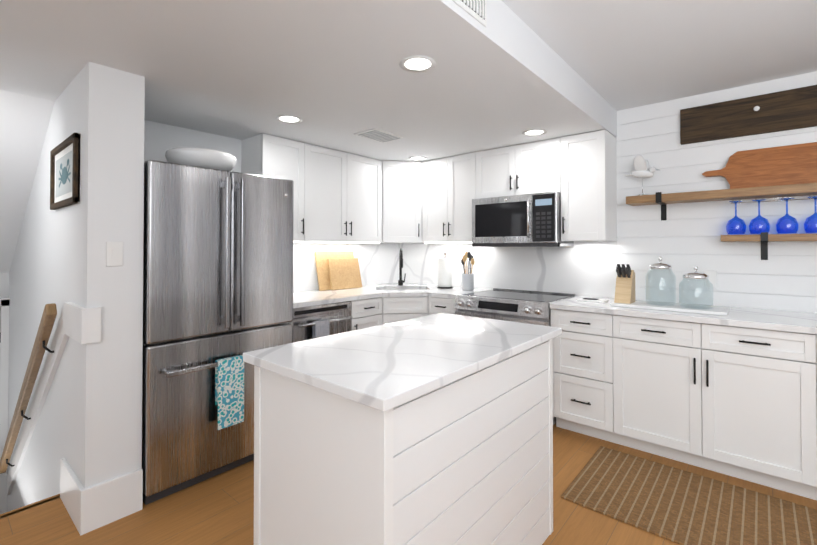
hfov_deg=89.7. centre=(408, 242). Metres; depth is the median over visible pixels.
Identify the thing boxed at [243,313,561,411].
island countertop
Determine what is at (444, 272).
paper towel
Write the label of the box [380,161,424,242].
upper cabinet
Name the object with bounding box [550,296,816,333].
countertop
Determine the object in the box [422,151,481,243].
upper cabinet
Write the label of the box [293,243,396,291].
backsplash
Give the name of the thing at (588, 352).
base cabinet
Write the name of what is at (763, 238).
shelf
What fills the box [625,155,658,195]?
seagull
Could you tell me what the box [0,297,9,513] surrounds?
door
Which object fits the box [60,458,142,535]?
baseboard
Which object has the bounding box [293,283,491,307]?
countertop
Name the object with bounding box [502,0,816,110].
ceiling
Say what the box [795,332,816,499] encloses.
base cabinet
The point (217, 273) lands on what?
fridge
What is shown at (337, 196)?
upper cabinet
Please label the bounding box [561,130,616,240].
upper cabinet
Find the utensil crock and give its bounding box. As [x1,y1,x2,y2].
[461,252,474,289]
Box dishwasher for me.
[287,301,352,342]
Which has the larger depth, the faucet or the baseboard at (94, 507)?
the faucet
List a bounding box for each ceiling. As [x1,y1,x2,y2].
[0,0,616,161]
[0,90,54,272]
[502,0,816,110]
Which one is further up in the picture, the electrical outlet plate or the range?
the electrical outlet plate
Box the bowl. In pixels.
[165,147,235,170]
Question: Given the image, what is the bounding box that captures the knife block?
[614,264,634,303]
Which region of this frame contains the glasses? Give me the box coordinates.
[726,195,816,233]
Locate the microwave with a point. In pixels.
(529, 220)
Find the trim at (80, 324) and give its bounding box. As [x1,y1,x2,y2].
[7,302,100,494]
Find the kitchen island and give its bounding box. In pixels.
[254,339,552,544]
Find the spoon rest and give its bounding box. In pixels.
[576,298,608,302]
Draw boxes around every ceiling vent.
[354,128,403,142]
[452,0,486,26]
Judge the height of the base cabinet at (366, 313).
0.879 m
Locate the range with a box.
[454,288,576,424]
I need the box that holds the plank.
[680,85,816,144]
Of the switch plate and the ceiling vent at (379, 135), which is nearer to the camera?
the switch plate
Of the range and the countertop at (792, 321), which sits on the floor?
the range
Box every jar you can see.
[645,257,675,305]
[679,266,712,308]
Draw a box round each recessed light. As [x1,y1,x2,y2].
[276,115,302,123]
[399,55,435,72]
[409,156,426,160]
[523,129,546,135]
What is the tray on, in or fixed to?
on the countertop at (792, 321)
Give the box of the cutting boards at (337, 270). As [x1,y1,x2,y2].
[314,251,361,290]
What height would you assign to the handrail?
1.569 m
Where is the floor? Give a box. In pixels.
[0,424,816,544]
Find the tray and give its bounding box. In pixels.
[610,300,729,315]
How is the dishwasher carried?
on the floor
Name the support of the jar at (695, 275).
on the tray
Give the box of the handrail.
[0,303,56,473]
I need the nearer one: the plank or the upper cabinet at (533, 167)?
the plank
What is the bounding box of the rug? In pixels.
[561,446,816,544]
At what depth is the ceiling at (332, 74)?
2.03 m
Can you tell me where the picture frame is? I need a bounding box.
[50,132,80,209]
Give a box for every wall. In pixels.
[0,273,8,297]
[7,62,144,511]
[144,120,387,292]
[616,71,816,312]
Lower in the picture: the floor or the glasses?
the floor
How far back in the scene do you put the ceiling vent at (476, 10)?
1.62 m
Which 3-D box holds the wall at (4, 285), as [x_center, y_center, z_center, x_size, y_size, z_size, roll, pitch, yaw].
[-3.931,0.883,3.465,0.120,4.150,1.250,-1,-1,41]
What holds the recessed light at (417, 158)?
in the ceiling at (332, 74)
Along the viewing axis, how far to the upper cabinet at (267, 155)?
3.32 m
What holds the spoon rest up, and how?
on the countertop at (792, 321)
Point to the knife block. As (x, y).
(625, 287)
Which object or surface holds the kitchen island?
on the floor
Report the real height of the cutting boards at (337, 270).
0.364 m
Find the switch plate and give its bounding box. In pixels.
[106,242,122,266]
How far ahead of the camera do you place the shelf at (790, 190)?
2.68 m
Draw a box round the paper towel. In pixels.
[437,253,452,288]
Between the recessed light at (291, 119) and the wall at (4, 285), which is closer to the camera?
the recessed light at (291, 119)
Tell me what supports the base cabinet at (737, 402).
on the floor
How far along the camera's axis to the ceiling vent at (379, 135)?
3.17 m
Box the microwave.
[472,192,573,246]
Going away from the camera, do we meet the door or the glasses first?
the glasses
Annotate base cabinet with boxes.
[351,297,381,330]
[382,296,428,324]
[428,296,456,314]
[551,309,626,445]
[623,316,798,494]
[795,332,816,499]
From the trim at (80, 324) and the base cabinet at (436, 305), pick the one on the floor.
the base cabinet at (436, 305)
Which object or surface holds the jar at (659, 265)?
on the tray
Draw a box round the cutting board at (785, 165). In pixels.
[702,142,816,188]
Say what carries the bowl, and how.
on the fridge
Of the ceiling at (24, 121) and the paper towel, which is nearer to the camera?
the ceiling at (24, 121)
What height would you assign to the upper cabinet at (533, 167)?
0.434 m
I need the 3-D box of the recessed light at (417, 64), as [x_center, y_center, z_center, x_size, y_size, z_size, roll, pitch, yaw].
[0.044,-0.847,1.951,0.176,0.005,0.176,-1,-1,41]
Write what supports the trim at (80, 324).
attached to the wall at (88, 427)
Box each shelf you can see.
[626,183,816,219]
[721,232,816,259]
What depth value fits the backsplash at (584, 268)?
3.74 m
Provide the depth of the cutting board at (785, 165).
2.62 m
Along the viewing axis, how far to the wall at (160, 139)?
2.97 m
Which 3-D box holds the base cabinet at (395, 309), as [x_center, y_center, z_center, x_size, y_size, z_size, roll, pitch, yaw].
[-0.062,0.927,4.111,0.921,0.879,0.916,-1,-1,41]
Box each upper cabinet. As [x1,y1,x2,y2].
[241,134,312,241]
[313,145,381,242]
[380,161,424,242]
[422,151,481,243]
[482,137,561,197]
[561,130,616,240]
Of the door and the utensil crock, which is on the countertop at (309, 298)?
the utensil crock
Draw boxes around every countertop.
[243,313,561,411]
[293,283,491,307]
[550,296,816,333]
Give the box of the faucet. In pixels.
[398,248,405,285]
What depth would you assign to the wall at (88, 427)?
2.05 m
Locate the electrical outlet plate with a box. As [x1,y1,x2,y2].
[704,271,716,287]
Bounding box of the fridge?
[142,160,293,504]
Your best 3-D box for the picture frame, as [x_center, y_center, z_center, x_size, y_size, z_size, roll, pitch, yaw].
[-1.835,-0.363,2.190,0.593,0.340,0.028,-1,-1,41]
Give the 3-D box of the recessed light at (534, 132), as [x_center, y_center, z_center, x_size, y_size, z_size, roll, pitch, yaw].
[0.954,-0.833,3.107,0.176,0.005,0.176,-1,-1,41]
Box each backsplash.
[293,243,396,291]
[397,241,616,297]
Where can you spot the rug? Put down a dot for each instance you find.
(677, 506)

